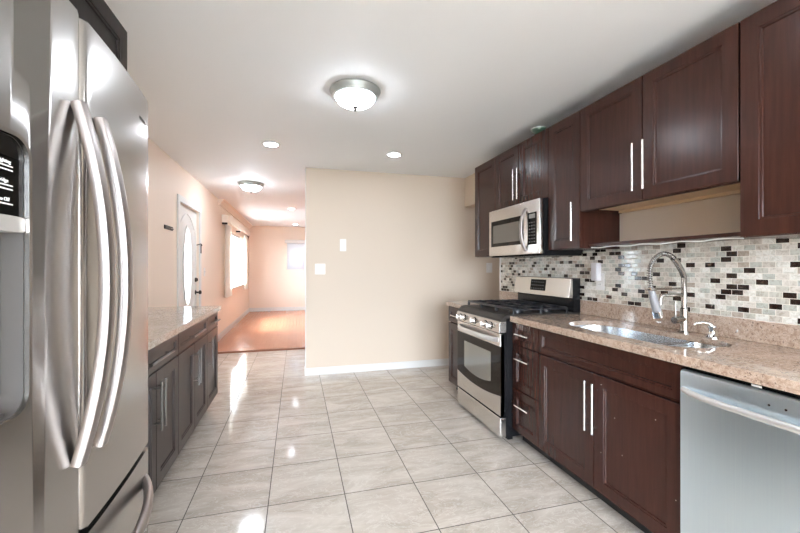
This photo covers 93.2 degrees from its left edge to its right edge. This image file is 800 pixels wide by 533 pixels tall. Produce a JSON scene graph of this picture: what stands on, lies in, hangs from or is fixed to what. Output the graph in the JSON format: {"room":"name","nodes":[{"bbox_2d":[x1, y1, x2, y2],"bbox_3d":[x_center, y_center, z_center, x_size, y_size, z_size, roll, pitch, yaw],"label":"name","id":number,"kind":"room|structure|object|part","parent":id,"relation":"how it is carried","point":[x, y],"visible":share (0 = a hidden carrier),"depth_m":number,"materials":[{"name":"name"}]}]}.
{"room":"kitchen","nodes":[
{"label":"kitchen","id":0,"kind":"room"},
{"bbox_2d":[148,138,248,333],"bbox_3d":[-2.480,0.050,3.945,0.120,2.440,14.120,0,0,-15],"label":"wall","id":1,"kind":"structure","parent":0,"point":[167,179],"depth_m":4.28,"materials":[{"name":"beige paint"}]},
{"bbox_2d":[69,0,126,70],"bbox_3d":[-1.335,-0.815,1.159,0.606,0.450,0.917,0,0,-15],"label":"upper cabinet","id":2,"kind":"object","parent":1,"relation":"attached to","point":[97,13],"visible":0.06,"depth_m":1.49,"materials":[{"name":"black wood"}]},
{"bbox_2d":[164,225,173,230],"bbox_3d":[-2.399,-0.410,3.936,0.029,0.040,0.260,0,0,-15],"label":"key rack","id":3,"kind":"object","parent":1,"relation":"attached to","point":[165,226],"visible":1,"depth_m":3.91,"materials":[{"name":"grey metal"}]},
{"bbox_2d":[177,194,201,306],"bbox_3d":[-2.650,0.225,4.728,0.128,2.090,1.060,0,0,-15],"label":"door","id":4,"kind":"structure","parent":1,"relation":"in","point":[186,217],"depth_m":4.79,"materials":[{"name":"white wood"}]},
{"bbox_3d":[-2.661,-0.025,4.725,0.018,1.288,0.676,0,0,-15],"label":"raised molding","id":5,"kind":"part","parent":4,"relation":"part of","materials":[{"name":"white wood"}]},
{"bbox_2d":[218,308,249,340],"bbox_3d":[-3.545,1.202,8.091,0.014,0.100,5.320,0,0,-15],"label":"baseboard","id":6,"kind":"structure","parent":1,"relation":"attached to","point":[226,330],"depth_m":7.81,"materials":[{"name":"white paint"}]},
{"bbox_2d":[218,199,252,228],"bbox_3d":[-3.632,-1.120,8.570,0.100,0.100,4.350,0,0,-15],"label":"trim","id":7,"kind":"structure","parent":1,"relation":"attached to","point":[223,203],"depth_m":7.66,"materials":[{"name":"beige paint"}]},
{"bbox_2d":[222,215,249,237],"bbox_3d":[-3.558,-0.855,8.341,0.119,0.170,3.270,0,0,-15],"label":"curtain valance","id":8,"kind":"object","parent":1,"relation":"attached to","point":[225,218],"visible":0.89,"depth_m":7.39,"materials":[{"name":"beige fabric"}]},
{"bbox_2d":[225,224,231,297],"bbox_3d":[-3.222,-0.115,7.101,0.064,1.330,0.560,0,0,-15],"label":"curtain","id":9,"kind":"object","parent":8,"relation":"hanging from","point":[228,229],"visible":1,"depth_m":6.95,"materials":[{"name":"white fabric"}]},
{"bbox_2d":[243,235,247,289],"bbox_3d":[-3.889,-0.115,9.537,0.064,1.330,0.550,0,0,-15],"label":"curtain","id":10,"kind":"object","parent":8,"relation":"hanging from","point":[245,277],"visible":1,"depth_m":9.32,"materials":[{"name":"white fabric"}]},
{"bbox_2d":[232,233,243,288],"bbox_3d":[-3.643,-0.145,8.308,0.160,1.170,2.650,0,0,-15],"label":"window","id":11,"kind":"structure","parent":1,"relation":"in","point":[237,240],"depth_m":8.83,"materials":[{"name":"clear glass"}]},
{"bbox_2d":[218,310,304,351],"bbox_3d":[-1.358,1.311,8.768,4.890,0.118,5.470,0,0,-15],"label":"floor","id":12,"kind":"structure","parent":0,"point":[257,330],"depth_m":7.25,"materials":[{"name":"brown wood"}]},
{"bbox_2d":[218,347,304,353],"bbox_3d":[-0.632,1.258,6.115,4.590,0.024,0.040,0,0,-15],"label":"trim","id":13,"kind":"structure","parent":12,"relation":"on","point":[296,348],"depth_m":5.70,"materials":[{"name":"brown wood"}]},
{"bbox_2d":[249,226,304,307],"bbox_3d":[-1.999,0.050,11.335,4.710,2.440,0.120,0,0,-15],"label":"wall","id":14,"kind":"structure","parent":0,"point":[271,284],"depth_m":10.83,"materials":[{"name":"beige paint"}]},
{"bbox_2d":[250,307,304,311],"bbox_3d":[-2.039,1.202,11.254,4.590,0.100,0.014,0,0,-15],"label":"baseboard","id":15,"kind":"structure","parent":14,"relation":"attached to","point":[270,308],"depth_m":10.84,"materials":[{"name":"white paint"}]},
{"bbox_2d":[285,240,304,269],"bbox_3d":[-2.659,-0.357,11.039,1.340,0.855,0.099,0,0,-15],"label":"vertical blind","id":16,"kind":"object","parent":14,"relation":"attached to","point":[295,248],"visible":0.41,"depth_m":10.94,"materials":[{"name":"white plastic"}]},
{"bbox_3d":[-2.659,-0.740,11.039,1.340,0.090,0.099,0,0,-15],"label":"head rail","id":17,"kind":"part","parent":16,"relation":"part of","materials":[{"name":"white paint"}]},
{"bbox_2d":[148,349,643,532],"bbox_3d":[0.530,1.320,1.871,4.890,0.100,8.830,0,0,-15],"label":"floor","id":18,"kind":"structure","parent":0,"point":[278,448],"depth_m":2.42,"materials":[{"name":"tile"}]},
{"bbox_2d":[0,0,153,532],"bbox_3d":[-1.036,0.359,0.703,0.892,1.822,0.910,0,0,-15],"label":"refrigerator","id":19,"kind":"object","parent":18,"relation":"on","point":[74,121],"visible":1,"depth_m":0.76,"materials":[{"name":"grey metal"}]},
{"bbox_3d":[-0.621,-0.131,0.519,0.034,0.093,0.241,0,0,-15],"label":"display panel","id":20,"kind":"part","parent":19,"relation":"part of","materials":[{"name":"black glass"}]},
{"bbox_3d":[-0.610,0.015,0.522,0.009,0.470,0.258,0,0,-11],"label":"dispenser frame","id":21,"kind":"part","parent":19,"relation":"part of","materials":[{"name":"silver metal"}]},
{"bbox_3d":[-0.662,0.015,0.568,0.101,1.097,0.452,0,0,-15],"label":"door","id":22,"kind":"part","parent":19,"relation":"part of","materials":[{"name":"metal"}]},
{"bbox_3d":[-0.633,0.034,0.782,0.071,0.743,0.034,0,0,-15],"label":"handle","id":23,"kind":"part","parent":19,"relation":"part of","materials":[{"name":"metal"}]},
{"bbox_3d":[-0.657,0.034,0.867,0.071,0.743,0.034,0,0,-15],"label":"handle","id":24,"kind":"part","parent":19,"relation":"part of","materials":[{"name":"metal"}]},
{"bbox_3d":[-0.723,0.890,0.789,0.101,0.620,0.910,0,0,-15],"label":"freezer drawer","id":25,"kind":"part","parent":19,"relation":"part of","materials":[{"name":"metal"}]},
{"bbox_3d":[-0.783,0.015,1.010,0.101,1.097,0.452,0,0,-15],"label":"door","id":26,"kind":"part","parent":19,"relation":"part of","materials":[{"name":"metal"}]},
{"bbox_3d":[-0.657,0.670,0.807,0.107,0.033,0.842,0,0,-15],"label":"handle","id":27,"kind":"part","parent":19,"relation":"part of","materials":[{"name":"metal"}]},
{"bbox_2d":[146,334,177,492],"bbox_3d":[-1.524,0.834,1.885,0.626,0.872,0.757,0,0,-15],"label":"base cabinet","id":28,"kind":"object","parent":18,"relation":"on","point":[162,444],"visible":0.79,"depth_m":2.02,"materials":[{"name":"black wood"}]},
{"bbox_3d":[-1.221,0.849,1.770,0.020,0.613,0.374,0,0,-15],"label":"door","id":29,"kind":"part","parent":28,"relation":"part of","materials":[{"name":"brown wood"}]},
{"bbox_3d":[-1.234,0.710,1.933,0.041,0.250,0.012,0,0,-15],"label":"handle","id":30,"kind":"part","parent":28,"relation":"part of","materials":[{"name":"silver metal"}]},
{"bbox_3d":[-1.242,0.470,1.962,0.041,0.012,0.340,0,0,-15],"label":"handle","id":31,"kind":"part","parent":28,"relation":"part of","materials":[{"name":"silver metal"}]},
{"bbox_3d":[-1.250,0.710,1.991,0.041,0.250,0.012,0,0,-15],"label":"handle","id":32,"kind":"part","parent":28,"relation":"part of","materials":[{"name":"silver metal"}]},
{"bbox_3d":[-1.271,0.469,1.954,0.020,0.133,0.754,0,0,-15],"label":"drawer","id":33,"kind":"part","parent":28,"relation":"part of","materials":[{"name":"brown wood"}]},
{"bbox_3d":[-1.321,0.849,2.137,0.020,0.613,0.374,0,0,-15],"label":"door","id":34,"kind":"part","parent":28,"relation":"part of","materials":[{"name":"brown wood"}]},
{"bbox_2d":[176,318,206,454],"bbox_3d":[-1.727,0.834,2.625,0.626,0.872,0.773,0,0,-15],"label":"base cabinet","id":35,"kind":"object","parent":18,"relation":"on","point":[192,342],"visible":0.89,"depth_m":2.63,"materials":[{"name":"black wood"}]},
{"bbox_3d":[-1.423,0.849,2.507,0.020,0.613,0.382,0,0,-15],"label":"door","id":36,"kind":"part","parent":35,"relation":"part of","materials":[{"name":"brown wood"}]},
{"bbox_3d":[-1.474,0.469,2.695,0.020,0.133,0.770,0,0,-15],"label":"drawer","id":37,"kind":"part","parent":35,"relation":"part of","materials":[{"name":"brown wood"}]},
{"bbox_3d":[-1.437,0.710,2.674,0.041,0.250,0.012,0,0,-15],"label":"handle","id":38,"kind":"part","parent":35,"relation":"part of","materials":[{"name":"silver metal"}]},
{"bbox_3d":[-1.445,0.470,2.703,0.041,0.012,0.340,0,0,-15],"label":"handle","id":39,"kind":"part","parent":35,"relation":"part of","materials":[{"name":"silver metal"}]},
{"bbox_3d":[-1.453,0.710,2.731,0.041,0.250,0.012,0,0,-15],"label":"handle","id":40,"kind":"part","parent":35,"relation":"part of","materials":[{"name":"silver metal"}]},
{"bbox_3d":[-1.525,0.849,2.882,0.020,0.613,0.382,0,0,-15],"label":"door","id":41,"kind":"part","parent":35,"relation":"part of","materials":[{"name":"brown wood"}]},
{"bbox_2d":[206,312,220,408],"bbox_3d":[-1.886,0.834,3.207,0.626,0.872,0.427,0,0,-15],"label":"base cabinet","id":42,"kind":"object","parent":18,"relation":"on","point":[212,321],"visible":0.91,"depth_m":3.27,"materials":[{"name":"black"}]},
{"bbox_3d":[-1.559,0.710,3.120,0.041,0.250,0.012,0,0,-15],"label":"handle","id":43,"kind":"part","parent":42,"relation":"part of","materials":[{"name":"silver metal"}]},
{"bbox_3d":[-1.633,0.849,3.276,0.020,0.613,0.424,0,0,-15],"label":"door","id":44,"kind":"part","parent":42,"relation":"part of","materials":[{"name":"brown wood"}]},
{"bbox_3d":[-1.633,0.469,3.276,0.020,0.133,0.424,0,0,-15],"label":"drawer","id":45,"kind":"part","parent":42,"relation":"part of","materials":[{"name":"brown wood"}]},
{"bbox_2d":[449,306,458,389],"bbox_3d":[0.831,0.834,3.791,0.646,0.872,0.417,0,0,-15],"label":"base cabinet","id":46,"kind":"object","parent":18,"relation":"on","point":[453,325],"visible":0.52,"depth_m":3.82,"materials":[{"name":"brown wood"}]},
{"bbox_3d":[0.568,0.478,3.719,0.020,0.153,0.414,0,0,-15],"label":"drawer","id":47,"kind":"part","parent":46,"relation":"part of","materials":[{"name":"brown wood"}]},
{"bbox_2d":[446,291,517,307],"bbox_3d":[0.840,0.324,3.800,0.626,0.144,0.450,0,0,-15],"label":"countertop","id":48,"kind":"structure","parent":46,"relation":"on","point":[505,295],"depth_m":3.84,"materials":[{"name":"brown stone"}]},
{"bbox_2d":[456,276,579,439],"bbox_3d":[0.933,0.677,3.192,0.751,1.185,0.760,0,0,-15],"label":"gas range","id":49,"kind":"object","parent":18,"relation":"on","point":[485,329],"visible":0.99,"depth_m":2.98,"materials":[{"name":"silver metal"}]},
{"bbox_3d":[0.607,0.533,3.102,0.074,0.038,0.710,0,0,-15],"label":"handle","id":50,"kind":"part","parent":49,"relation":"part of","materials":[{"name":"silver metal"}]},
{"bbox_3d":[0.645,0.776,3.113,0.032,0.392,0.758,0,0,-15],"label":"glass panel","id":51,"kind":"part","parent":49,"relation":"part of","materials":[{"name":"black glass"}]},
{"bbox_3d":[0.647,0.439,3.113,0.058,0.079,0.758,0,0,-15],"label":"control panel","id":52,"kind":"part","parent":49,"relation":"part of","materials":[{"name":"metal"}]},
{"bbox_3d":[0.652,1.168,3.115,0.048,0.140,0.758,0,0,-15],"label":"storage drawer","id":53,"kind":"part","parent":49,"relation":"part of","materials":[{"name":"metal"}]},
{"bbox_3d":[0.653,0.785,3.115,0.042,0.599,0.758,0,0,-15],"label":"oven door","id":54,"kind":"part","parent":49,"relation":"part of","materials":[{"name":"silver metal"}]},
{"bbox_3d":[0.645,0.441,2.942,0.040,0.052,0.052,0,0,-15],"label":"knob","id":55,"kind":"part","parent":49,"relation":"part of","materials":[{"name":"metal"}]},
{"bbox_3d":[0.668,0.441,2.860,0.040,0.052,0.052,0,0,-15],"label":"knob","id":56,"kind":"part","parent":49,"relation":"part of","materials":[{"name":"metal"}]},
{"bbox_2d":[458,304,579,321],"bbox_3d":[0.965,0.373,3.200,0.685,0.050,0.758,0,0,-15],"label":"cooktop","id":57,"kind":"object","parent":49,"relation":"in","point":[485,313],"depth_m":2.97,"materials":[{"name":"grey metal"}]},
{"bbox_2d":[513,322,548,459],"bbox_3d":[1.132,0.834,2.688,0.646,0.872,0.302,0,0,-15],"label":"base cabinet","id":58,"kind":"object","parent":18,"relation":"on","point":[526,352],"visible":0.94,"depth_m":2.60,"materials":[{"name":"brown wood"}]},
{"bbox_3d":[0.844,0.975,2.599,0.041,0.012,0.160,0,0,-15],"label":"handle","id":59,"kind":"part","parent":58,"relation":"part of","materials":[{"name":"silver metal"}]},
{"bbox_3d":[0.844,0.648,2.599,0.041,0.012,0.160,0,0,-15],"label":"handle","id":60,"kind":"part","parent":58,"relation":"part of","materials":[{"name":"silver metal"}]},
{"bbox_3d":[0.844,0.473,2.599,0.041,0.012,0.160,0,0,-15],"label":"handle","id":61,"kind":"part","parent":58,"relation":"part of","materials":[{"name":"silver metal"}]},
{"bbox_3d":[0.870,1.027,2.617,0.020,0.296,0.299,0,0,-15],"label":"drawer","id":62,"kind":"part","parent":58,"relation":"part of","materials":[{"name":"brown wood"}]},
{"bbox_3d":[0.870,0.478,2.617,0.020,0.153,0.299,0,0,-15],"label":"drawer","id":63,"kind":"part","parent":58,"relation":"part of","materials":[{"name":"brown wood"}]},
{"bbox_3d":[0.870,0.717,2.617,0.020,0.310,0.299,0,0,-15],"label":"drawer","id":64,"kind":"part","parent":58,"relation":"part of","materials":[{"name":"brown wood"}]},
{"bbox_2d":[539,329,691,532],"bbox_3d":[1.299,0.834,2.081,0.646,0.872,0.950,0,0,-15],"label":"base cabinet","id":65,"kind":"object","parent":18,"relation":"on","point":[609,417],"visible":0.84,"depth_m":1.89,"materials":[{"name":"brown wood"}]},
{"bbox_3d":[0.973,0.870,2.239,0.020,0.610,0.470,0,0,-15],"label":"door","id":66,"kind":"part","parent":65,"relation":"part of","materials":[{"name":"brown wood"}]},
{"bbox_3d":[1.000,0.740,2.026,0.041,0.265,0.012,0,0,-15],"label":"handle","id":67,"kind":"part","parent":65,"relation":"part of","materials":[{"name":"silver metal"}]},
{"bbox_3d":[1.015,0.740,1.974,0.041,0.265,0.012,0,0,-15],"label":"handle","id":68,"kind":"part","parent":65,"relation":"part of","materials":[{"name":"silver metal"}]},
{"bbox_3d":[1.099,0.870,1.779,0.020,0.610,0.470,0,0,-15],"label":"door","id":69,"kind":"part","parent":65,"relation":"part of","materials":[{"name":"brown wood"}]},
{"bbox_2d":[510,300,799,394],"bbox_3d":[1.356,0.324,1.914,0.627,0.144,1.916,0,0,-15],"label":"countertop","id":70,"kind":"structure","parent":65,"relation":"on","point":[759,352],"depth_m":1.79,"materials":[{"name":"brown stone"}]},
{"bbox_2d":[576,325,718,347],"bbox_3d":[1.288,0.481,2.086,0.395,0.194,0.890,0,0,-15],"label":"sink","id":71,"kind":"object","parent":70,"relation":"in","point":[642,336],"visible":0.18,"depth_m":2.21,"materials":[{"name":"metal"}]},
{"bbox_3d":[1.254,0.481,2.208,0.389,0.194,0.636,0,0,-15],"label":"bowl","id":72,"kind":"part","parent":71,"relation":"part of","materials":[{"name":"metal"}]},
{"bbox_3d":[1.373,0.462,1.776,0.395,0.154,0.249,0,0,-15],"label":"bowl","id":73,"kind":"part","parent":71,"relation":"part of","materials":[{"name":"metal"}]},
{"bbox_2d":[645,251,689,332],"bbox_3d":[1.439,0.136,2.029,0.279,0.440,0.056,0,0,-15],"label":"faucet","id":74,"kind":"object","parent":70,"relation":"on","point":[655,303],"visible":1,"depth_m":2.03,"materials":[{"name":"silver metal"}]},
{"bbox_3d":[1.458,0.171,2.034,0.164,0.059,0.018,0,0,-15],"label":"pot filler spout","id":75,"kind":"part","parent":74,"relation":"part of","materials":[{"name":"silver metal"}]},
{"bbox_3d":[1.509,0.245,2.043,0.073,0.119,0.038,0,0,-15],"label":"lever","id":76,"kind":"part","parent":74,"relation":"part of","materials":[{"name":"silver metal"}]},
{"bbox_3d":[1.546,0.204,2.058,0.056,0.303,0.056,0,0,-15],"label":"post","id":77,"kind":"part","parent":74,"relation":"part of","materials":[{"name":"silver metal"}]},
{"bbox_2d":[693,321,718,338],"bbox_3d":[1.547,0.314,1.906,0.112,0.083,0.051,0,0,-6],"label":"soap dispenser","id":78,"kind":"object","parent":70,"relation":"on","point":[711,328],"visible":1,"depth_m":1.90,"materials":[{"name":"silver metal"}]},
{"bbox_3d":[1.536,0.288,1.917,0.095,0.032,0.019,0,0,10],"label":"spout","id":79,"kind":"part","parent":78,"relation":"part of","materials":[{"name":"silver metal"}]},
{"bbox_2d":[680,366,799,532],"bbox_3d":[1.491,0.836,1.322,0.675,0.868,0.604,0,0,-15],"label":"dishwasher","id":80,"kind":"object","parent":18,"relation":"on","point":[740,440],"visible":0.98,"depth_m":1.34,"materials":[{"name":"silver metal"}]},
{"bbox_3d":[1.196,0.492,1.241,0.063,0.024,0.580,0,0,-15],"label":"handle","id":81,"kind":"part","parent":80,"relation":"part of","materials":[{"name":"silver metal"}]},
{"bbox_3d":[-1.371,0.834,1.325,0.626,0.872,0.397,0,0,-15],"label":"base cabinet","id":82,"kind":"object","parent":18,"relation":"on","visible":0},
{"bbox_2d":[148,306,220,349],"bbox_3d":[-1.642,0.333,2.280,0.614,0.126,2.385,0,0,-15],"label":"countertop","id":83,"kind":"structure","parent":82,"relation":"on","point":[164,323],"depth_m":2.59,"materials":[{"name":"grey stone"}]},
{"bbox_2d":[306,168,498,375],"bbox_3d":[0.422,0.050,4.909,3.193,2.440,0.134,0,0,-15],"label":"wall","id":84,"kind":"structure","parent":0,"point":[410,251],"depth_m":4.69,"materials":[{"name":"beige paint"}]},
{"bbox_2d":[305,167,305,367],"bbox_3d":[-1.122,0.007,4.493,0.006,2.355,0.128,0,0,-15],"label":"trim","id":85,"kind":"structure","parent":84,"relation":"attached to","point":[305,167],"depth_m":4.43,"materials":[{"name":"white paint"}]},
{"bbox_2d":[315,264,324,273],"bbox_3d":[-0.944,0.022,4.471,0.120,0.125,0.017,0,0,-15],"label":"light switch","id":86,"kind":"object","parent":84,"relation":"attached to","point":[319,268],"visible":1,"depth_m":4.47,"materials":[{"name":"white plastic"}]},
{"bbox_2d":[340,239,345,250],"bbox_3d":[-0.684,-0.265,4.542,0.075,0.145,0.017,0,0,-15],"label":"light switch","id":87,"kind":"object","parent":84,"relation":"attached to","point":[342,241],"visible":1,"depth_m":4.54,"materials":[{"name":"white plastic"}]},
{"bbox_2d":[486,263,491,272],"bbox_3d":[1.196,0.008,5.061,0.088,0.130,0.009,0,0,-15],"label":"light switch","id":88,"kind":"object","parent":84,"relation":"attached to","point":[488,265],"visible":1,"depth_m":5.06,"materials":[{"name":"white plastic"}]},
{"bbox_2d":[104,0,776,226],"bbox_3d":[-0.192,-1.245,4.509,4.890,0.150,14.300,0,0,-15],"label":"ceiling","id":89,"kind":"structure","parent":0,"point":[461,83],"depth_m":2.25,"materials":[{"name":"white paint"}]},
{"bbox_2d":[238,181,263,192],"bbox_3d":[-2.075,-1.100,5.269,0.336,0.138,0.336,0,0,-15],"label":"ceiling light","id":90,"kind":"object","parent":89,"relation":"attached to","point":[251,186],"visible":1,"depth_m":5.17,"materials":[{"name":"white glass"}]},
{"bbox_3d":[-2.075,-1.093,5.269,0.260,0.066,0.260,0,0,-15],"label":"lamp shade","id":91,"kind":"part","parent":90,"relation":"part of","materials":[{"name":"white glass"}]},
{"bbox_2d":[261,141,280,147],"bbox_3d":[-1.226,-1.167,3.594,0.176,0.006,0.176,0,0,-15],"label":"recessed light","id":92,"kind":"object","parent":89,"relation":"in","point":[271,144],"visible":1,"depth_m":3.59,"materials":[{"name":"white plastic"}]},
{"bbox_2d":[329,78,380,110],"bbox_3d":[-0.296,-1.100,2.501,0.336,0.138,0.336,0,0,-15],"label":"ceiling light","id":93,"kind":"object","parent":89,"relation":"attached to","point":[354,94],"visible":1,"depth_m":2.41,"materials":[{"name":"white glass"}]},
{"bbox_3d":[-0.296,-1.093,2.501,0.260,0.066,0.260,0,0,-15],"label":"lamp shade","id":94,"kind":"part","parent":93,"relation":"part of","materials":[{"name":"white glass"}]},
{"bbox_2d":[386,152,401,156],"bbox_3d":[-0.062,-1.167,3.923,0.176,0.006,0.176,0,0,-15],"label":"recessed light","id":95,"kind":"object","parent":89,"relation":"in","point":[390,154],"visible":1,"depth_m":3.91,"materials":[{"name":"white plastic"}]},
{"bbox_2d":[465,173,799,324],"bbox_3d":[1.853,0.050,1.528,0.128,2.440,7.170,0,0,-15],"label":"wall","id":96,"kind":"structure","parent":0,"point":[756,279],"depth_m":2.10,"materials":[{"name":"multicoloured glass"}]},
{"bbox_2d":[475,157,494,256],"bbox_3d":[0.995,-0.573,3.799,0.325,0.935,0.417,0,0,-15],"label":"upper cabinet","id":97,"kind":"object","parent":96,"relation":"attached to","point":[484,173],"visible":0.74,"depth_m":3.78,"materials":[{"name":"brown wood"}]},
{"bbox_2d":[499,258,500,290],"bbox_3d":[1.089,0.575,4.089,0.014,1.390,0.026,0,0,-15],"label":"trim","id":98,"kind":"structure","parent":96,"relation":"attached to","point":[499,258],"depth_m":4.09,"materials":[{"name":"white paint"}]},
{"bbox_2d":[499,291,517,299],"bbox_3d":[1.135,0.304,3.866,0.022,0.104,0.422,0,0,-15],"label":"backsplash","id":99,"kind":"structure","parent":96,"relation":"attached to","point":[505,295],"depth_m":3.91,"materials":[{"name":"brown stone"}]},
{"bbox_2d":[495,128,548,209],"bbox_3d":[1.133,-0.779,3.216,0.366,0.522,0.772,0,0,-15],"label":"upper cabinet","id":100,"kind":"object","parent":96,"relation":"attached to","point":[521,171],"visible":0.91,"depth_m":3.12,"materials":[{"name":"brown wood"}]},
{"bbox_3d":[0.955,-0.779,3.368,0.020,0.516,0.382,0,0,-15],"label":"door","id":101,"kind":"part","parent":100,"relation":"part of","materials":[{"name":"brown wood"}]},
{"bbox_3d":[0.969,-0.695,3.202,0.041,0.260,0.012,0,0,-15],"label":"handle","id":102,"kind":"part","parent":100,"relation":"part of","materials":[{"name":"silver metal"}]},
{"bbox_3d":[0.985,-0.695,3.144,0.041,0.260,0.012,0,0,-15],"label":"handle","id":103,"kind":"part","parent":100,"relation":"part of","materials":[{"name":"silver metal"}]},
{"bbox_3d":[1.057,-0.779,2.994,0.020,0.516,0.382,0,0,-15],"label":"door","id":104,"kind":"part","parent":100,"relation":"part of","materials":[{"name":"brown wood"}]},
{"bbox_2d":[489,198,582,257],"bbox_3d":[1.088,-0.301,3.204,0.441,0.426,0.758,0,0,-15],"label":"microwave","id":105,"kind":"object","parent":100,"relation":"attached to","point":[521,230],"visible":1,"depth_m":2.98,"materials":[{"name":"silver metal"}]},
{"bbox_3d":[0.917,-0.298,3.240,0.020,0.230,0.510,0,0,-15],"label":"glass panel","id":106,"kind":"part","parent":105,"relation":"part of","materials":[{"name":"black glass"}]},
{"bbox_3d":[0.947,-0.307,3.165,0.035,0.414,0.758,0,0,-15],"label":"door","id":107,"kind":"part","parent":105,"relation":"part of","materials":[{"name":"metal"}]},
{"bbox_3d":[0.962,-0.293,2.953,0.066,0.342,0.032,0,0,-15],"label":"handle","id":108,"kind":"part","parent":105,"relation":"part of","materials":[{"name":"metal"}]},
{"bbox_2d":[530,126,547,134],"bbox_3d":[1.097,-1.065,2.980,0.130,0.049,0.130,0,0,-15],"label":"bowl","id":109,"kind":"object","parent":100,"relation":"on","point":[535,130],"visible":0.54,"depth_m":2.94,"materials":[{"name":"green glass"}]},
{"bbox_2d":[549,110,619,250],"bbox_3d":[1.279,-0.583,2.684,0.366,0.915,0.322,0,0,-15],"label":"upper cabinet","id":110,"kind":"object","parent":96,"relation":"attached to","point":[570,229],"visible":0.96,"depth_m":2.60,"materials":[{"name":"brown wood"}]},
{"bbox_3d":[1.151,-0.583,2.650,0.020,0.909,0.319,0,0,-15],"label":"door","id":111,"kind":"part","parent":110,"relation":"part of","materials":[{"name":"brown wood"}]},
{"bbox_3d":[1.154,-0.305,2.526,0.041,0.260,0.012,0,0,-15],"label":"handle","id":112,"kind":"part","parent":110,"relation":"part of","materials":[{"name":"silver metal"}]},
{"bbox_2d":[596,273,604,289],"bbox_3d":[1.451,0.105,2.740,0.008,0.120,0.075,0,0,-15],"label":"wall outlet","id":113,"kind":"object","parent":96,"relation":"attached to","point":[600,285],"visible":0.78,"depth_m":2.72,"materials":[{"name":"white plastic"}]},
{"bbox_2d":[591,263,600,280],"bbox_3d":[1.423,0.033,2.769,0.045,0.130,0.090,0,0,-15],"label":"plug adapter","id":114,"kind":"object","parent":113,"relation":"attached to","point":[595,267],"visible":1,"depth_m":2.73,"materials":[{"name":"grey plastic"}]},
{"bbox_2d":[580,22,739,213],"bbox_3d":[1.444,-0.701,2.080,0.366,0.678,0.924,0,0,-15],"label":"upper cabinet","id":115,"kind":"object","parent":96,"relation":"attached to","point":[670,135],"visible":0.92,"depth_m":1.91,"materials":[{"name":"brown wood"}]},
{"bbox_3d":[1.256,-0.701,2.268,0.020,0.672,0.458,0,0,-15],"label":"door","id":116,"kind":"part","parent":115,"relation":"part of","materials":[{"name":"brown wood"}]},
{"bbox_3d":[1.280,-0.545,2.066,0.041,0.260,0.012,0,0,-15],"label":"handle","id":117,"kind":"part","parent":115,"relation":"part of","materials":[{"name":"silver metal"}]},
{"bbox_3d":[1.297,-0.545,2.003,0.041,0.260,0.012,0,0,-15],"label":"handle","id":118,"kind":"part","parent":115,"relation":"part of","materials":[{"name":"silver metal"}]},
{"bbox_3d":[1.483,-0.380,2.090,0.283,0.032,0.889,0,0,-15],"label":"panel","id":119,"kind":"part","parent":115,"relation":"part of","materials":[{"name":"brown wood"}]},
{"bbox_3d":[1.378,-0.701,1.821,0.020,0.672,0.458,0,0,-15],"label":"door","id":120,"kind":"part","parent":115,"relation":"part of","materials":[{"name":"brown wood"}]},
{"bbox_2d":[588,232,762,246],"bbox_3d":[1.498,-0.145,2.094,0.272,0.018,0.925,0,0,-15],"label":"shelf","id":121,"kind":"object","parent":96,"relation":"attached to","point":[733,234],"visible":0.52,"depth_m":1.95,"materials":[{"name":"brown wood"}]},
{"bbox_2d":[591,238,743,247],"bbox_3d":[1.378,-0.128,2.067,0.015,0.013,0.881,0,0,-15],"label":"cable","id":122,"kind":"object","parent":121,"relation":"attached to","point":[716,238],"visible":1,"depth_m":2.01,"materials":[{"name":"white plastic"}]},
{"bbox_2d":[580,300,799,348],"bbox_3d":[1.648,0.304,1.990,0.022,0.104,1.908,0,0,-15],"label":"backsplash","id":123,"kind":"structure","parent":96,"relation":"attached to","point":[767,332],"depth_m":1.96,"materials":[{"name":"brown stone"}]},
{"bbox_2d":[740,0,799,238],"bbox_3d":[1.646,-0.583,1.342,0.366,0.915,0.597,0,0,-15],"label":"upper cabinet","id":124,"kind":"object","parent":96,"relation":"attached to","point":[770,36],"visible":1,"depth_m":1.50,"materials":[{"name":"brown wood"}]}
]}

